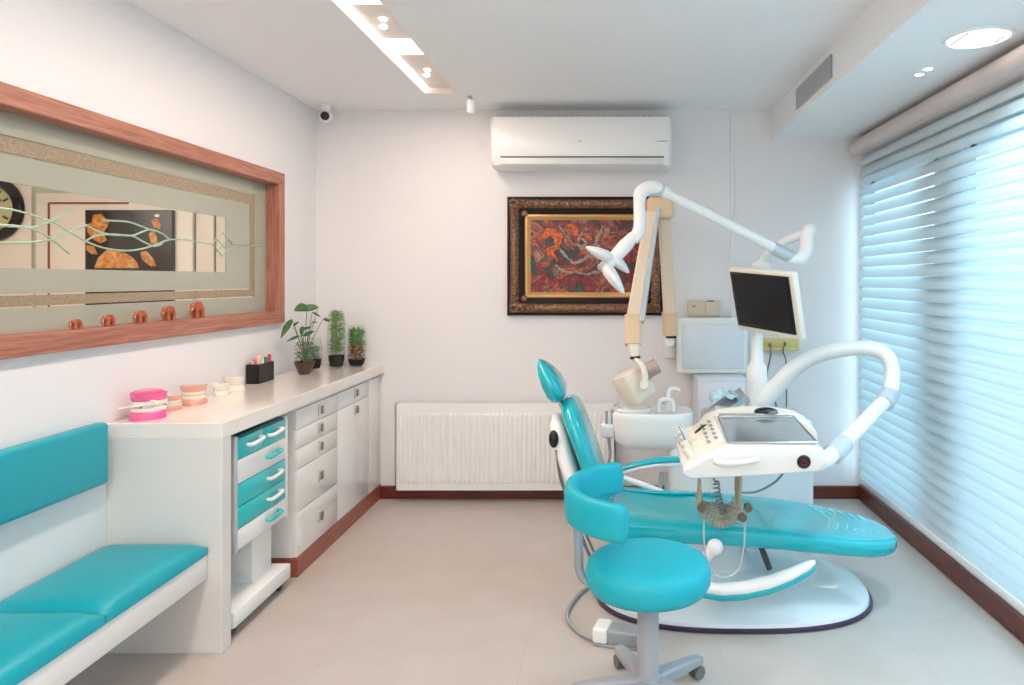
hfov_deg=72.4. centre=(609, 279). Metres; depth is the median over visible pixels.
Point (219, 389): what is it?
model
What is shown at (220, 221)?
wall panel
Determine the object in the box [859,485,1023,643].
baseboard
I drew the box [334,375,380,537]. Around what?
base cabinet
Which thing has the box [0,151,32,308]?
wall panel
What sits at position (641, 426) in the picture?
unit
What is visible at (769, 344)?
power outlet
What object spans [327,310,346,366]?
potted plant
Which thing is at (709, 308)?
wall control box
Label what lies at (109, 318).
elephant figurine
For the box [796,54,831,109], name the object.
ceiling vent
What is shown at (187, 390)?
model
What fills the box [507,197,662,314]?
framed painting
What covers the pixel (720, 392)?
face mask
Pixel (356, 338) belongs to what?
potted plant
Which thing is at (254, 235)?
window
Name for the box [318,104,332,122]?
security camera
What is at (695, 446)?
cup
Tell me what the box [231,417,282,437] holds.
tray
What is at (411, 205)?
wall
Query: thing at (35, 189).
wall
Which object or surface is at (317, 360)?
potted plant
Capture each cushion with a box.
[0,422,107,525]
[0,544,207,623]
[0,612,104,684]
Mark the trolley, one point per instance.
(259, 453)
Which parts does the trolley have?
frame, drawer, handle, drawer, drawer, drawer, drawer, drawer, handle, handle, handle, handle, handle, frame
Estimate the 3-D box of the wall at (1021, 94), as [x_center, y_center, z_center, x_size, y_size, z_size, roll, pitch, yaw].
[1.825,0.168,1.405,0.150,2.705,6.810,0,0,0]
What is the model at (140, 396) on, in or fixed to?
on the countertop
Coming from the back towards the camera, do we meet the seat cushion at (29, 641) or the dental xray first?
the dental xray
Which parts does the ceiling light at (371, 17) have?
lit panel, spot panel, lit panel, spot panel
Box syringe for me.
[694,424,706,432]
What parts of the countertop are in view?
panel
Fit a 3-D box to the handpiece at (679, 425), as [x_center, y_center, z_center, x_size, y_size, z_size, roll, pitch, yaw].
[0.333,0.695,2.988,0.081,0.139,0.022,0,0,21]
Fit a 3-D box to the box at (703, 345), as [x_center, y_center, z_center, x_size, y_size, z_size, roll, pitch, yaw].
[0.692,0.446,4.732,0.480,0.378,0.156,0,0,0]
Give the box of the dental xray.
[612,197,677,405]
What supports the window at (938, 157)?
in the wall at (1021, 94)
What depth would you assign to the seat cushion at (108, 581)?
2.43 m
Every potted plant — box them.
[281,303,329,374]
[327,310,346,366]
[347,327,365,365]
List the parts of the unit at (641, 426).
bowl rinse spout, post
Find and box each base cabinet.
[271,393,337,576]
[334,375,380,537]
[692,374,745,424]
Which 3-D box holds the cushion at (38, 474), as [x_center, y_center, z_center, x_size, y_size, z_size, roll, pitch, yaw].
[-2.022,0.688,1.903,0.054,0.245,1.705,0,0,0]
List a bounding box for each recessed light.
[913,72,925,75]
[922,67,933,70]
[941,25,1015,49]
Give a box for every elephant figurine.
[68,319,82,328]
[101,315,115,325]
[132,310,147,322]
[161,306,175,320]
[189,301,204,317]
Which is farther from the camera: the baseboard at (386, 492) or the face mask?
the baseboard at (386, 492)
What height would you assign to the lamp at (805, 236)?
0.544 m
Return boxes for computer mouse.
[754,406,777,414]
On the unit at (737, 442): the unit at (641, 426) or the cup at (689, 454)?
the cup at (689, 454)
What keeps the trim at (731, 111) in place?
attached to the wall at (411, 205)
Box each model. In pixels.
[128,388,168,420]
[163,395,181,410]
[180,384,207,404]
[212,383,229,395]
[224,376,244,391]
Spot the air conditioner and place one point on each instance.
(518, 142)
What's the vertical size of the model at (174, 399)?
0.064 m
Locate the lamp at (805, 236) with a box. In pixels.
[586,181,816,293]
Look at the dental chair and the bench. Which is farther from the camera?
the dental chair
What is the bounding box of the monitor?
[729,267,805,339]
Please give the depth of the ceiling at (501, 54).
3.53 m
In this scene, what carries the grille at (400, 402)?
attached to the radiator
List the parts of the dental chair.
tilt knob, backrest, armrest, armrest post, seat, lowered armrest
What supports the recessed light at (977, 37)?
in the ceiling at (875, 61)
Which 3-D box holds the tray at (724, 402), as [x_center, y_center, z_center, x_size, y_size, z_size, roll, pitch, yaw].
[0.659,0.719,3.950,0.254,0.192,0.121,0,0,0]
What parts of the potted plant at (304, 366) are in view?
pot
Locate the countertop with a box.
[107,364,383,652]
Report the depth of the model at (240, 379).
3.60 m
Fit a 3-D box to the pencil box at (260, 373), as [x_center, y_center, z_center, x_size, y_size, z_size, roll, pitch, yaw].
[-2.006,0.529,3.960,0.068,0.108,0.180,0,0,0]
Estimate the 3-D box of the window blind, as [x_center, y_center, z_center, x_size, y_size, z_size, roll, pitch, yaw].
[1.692,0.210,2.118,0.113,2.330,5.235,0,0,0]
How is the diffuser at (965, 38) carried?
attached to the recessed light at (977, 37)
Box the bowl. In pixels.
[616,404,651,413]
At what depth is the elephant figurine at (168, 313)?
3.20 m
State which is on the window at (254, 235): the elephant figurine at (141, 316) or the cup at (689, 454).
the elephant figurine at (141, 316)
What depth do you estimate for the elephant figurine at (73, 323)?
2.65 m
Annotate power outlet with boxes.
[763,338,799,406]
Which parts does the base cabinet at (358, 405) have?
drawer, door, filler panel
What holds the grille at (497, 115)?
attached to the air conditioner
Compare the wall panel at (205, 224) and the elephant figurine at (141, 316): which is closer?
the elephant figurine at (141, 316)
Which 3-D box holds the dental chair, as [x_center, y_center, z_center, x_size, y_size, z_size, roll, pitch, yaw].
[0.513,0.951,3.402,1.733,1.137,0.942,0,0,0]
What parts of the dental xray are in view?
head stem, arm, arm, wall plate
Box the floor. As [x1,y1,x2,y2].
[64,499,1023,684]
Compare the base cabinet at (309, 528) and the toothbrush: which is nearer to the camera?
the toothbrush
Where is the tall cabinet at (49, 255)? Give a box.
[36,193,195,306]
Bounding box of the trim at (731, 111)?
[730,110,733,317]
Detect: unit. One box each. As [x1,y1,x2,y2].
[600,332,812,503]
[675,341,900,577]
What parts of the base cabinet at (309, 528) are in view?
drawer, drawer, drawer, drawer, drawer, handle, handle, handle, handle, handle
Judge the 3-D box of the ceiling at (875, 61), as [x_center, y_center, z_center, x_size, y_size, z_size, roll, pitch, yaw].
[1.436,-1.083,1.405,0.628,0.205,6.810,0,0,0]
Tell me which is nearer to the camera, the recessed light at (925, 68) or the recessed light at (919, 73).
the recessed light at (925, 68)
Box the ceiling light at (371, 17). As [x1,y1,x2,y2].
[331,0,456,93]
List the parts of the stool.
backrest, leg, leg, leg, post, seat, leg, leg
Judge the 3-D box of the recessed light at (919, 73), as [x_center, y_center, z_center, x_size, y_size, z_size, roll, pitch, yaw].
[1.472,-0.977,3.283,0.054,0.006,0.054,0,0,0]
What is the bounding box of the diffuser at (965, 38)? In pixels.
[947,29,1009,47]
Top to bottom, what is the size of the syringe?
0.059 m
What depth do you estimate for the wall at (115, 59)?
2.91 m
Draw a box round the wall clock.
[0,181,24,240]
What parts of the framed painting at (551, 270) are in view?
moulding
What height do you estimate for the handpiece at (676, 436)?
0.105 m
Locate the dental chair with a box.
[537,359,896,633]
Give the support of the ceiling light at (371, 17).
attached to the ceiling at (501, 54)
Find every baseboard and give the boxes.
[380,486,858,498]
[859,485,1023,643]
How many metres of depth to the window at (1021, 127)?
3.41 m
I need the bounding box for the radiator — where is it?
[395,401,614,489]
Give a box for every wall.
[0,0,315,683]
[0,134,252,307]
[316,110,860,485]
[861,78,1023,615]
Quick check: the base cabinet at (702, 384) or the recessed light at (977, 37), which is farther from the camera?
the base cabinet at (702, 384)
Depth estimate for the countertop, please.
2.81 m
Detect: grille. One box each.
[395,401,614,404]
[497,115,665,115]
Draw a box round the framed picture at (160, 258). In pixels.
[85,210,174,304]
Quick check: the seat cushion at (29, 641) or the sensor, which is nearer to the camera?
the seat cushion at (29, 641)
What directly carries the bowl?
on the unit at (641, 426)
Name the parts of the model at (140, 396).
palate plate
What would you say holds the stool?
on the floor
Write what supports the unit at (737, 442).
attached to the unit at (641, 426)
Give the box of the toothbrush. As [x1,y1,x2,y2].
[118,400,157,408]
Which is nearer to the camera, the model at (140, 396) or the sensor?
the model at (140, 396)
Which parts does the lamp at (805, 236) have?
lamp stem, spring arm, arm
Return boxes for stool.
[564,462,710,684]
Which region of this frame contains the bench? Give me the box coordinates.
[17,555,206,684]
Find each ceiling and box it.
[126,0,874,109]
[771,0,1023,138]
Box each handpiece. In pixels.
[675,435,682,448]
[678,424,690,444]
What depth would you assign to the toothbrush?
2.84 m
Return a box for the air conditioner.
[490,115,671,170]
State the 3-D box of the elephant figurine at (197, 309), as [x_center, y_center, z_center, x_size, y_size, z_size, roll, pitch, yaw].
[-2.056,0.147,3.435,0.038,0.080,0.117,0,0,0]
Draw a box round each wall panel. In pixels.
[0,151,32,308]
[196,213,215,299]
[216,216,252,298]
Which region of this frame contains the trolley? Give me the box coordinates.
[231,415,289,634]
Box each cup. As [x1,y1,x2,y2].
[680,440,698,449]
[682,446,700,458]
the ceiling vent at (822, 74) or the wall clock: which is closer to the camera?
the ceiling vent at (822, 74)
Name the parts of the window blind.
ladder cord, rail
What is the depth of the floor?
3.00 m
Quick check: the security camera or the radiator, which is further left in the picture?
the security camera
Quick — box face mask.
[709,387,739,402]
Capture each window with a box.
[0,81,284,359]
[872,157,938,289]
[971,126,1023,261]
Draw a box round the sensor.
[466,96,475,113]
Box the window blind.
[848,44,1023,614]
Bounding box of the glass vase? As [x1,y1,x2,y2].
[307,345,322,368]
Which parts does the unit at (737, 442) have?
coiled cord, handle, inset rail, arm, arm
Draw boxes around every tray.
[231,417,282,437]
[702,387,748,414]
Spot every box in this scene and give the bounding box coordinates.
[246,361,273,383]
[676,318,746,373]
[687,300,720,316]
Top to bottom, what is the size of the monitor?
0.383 m

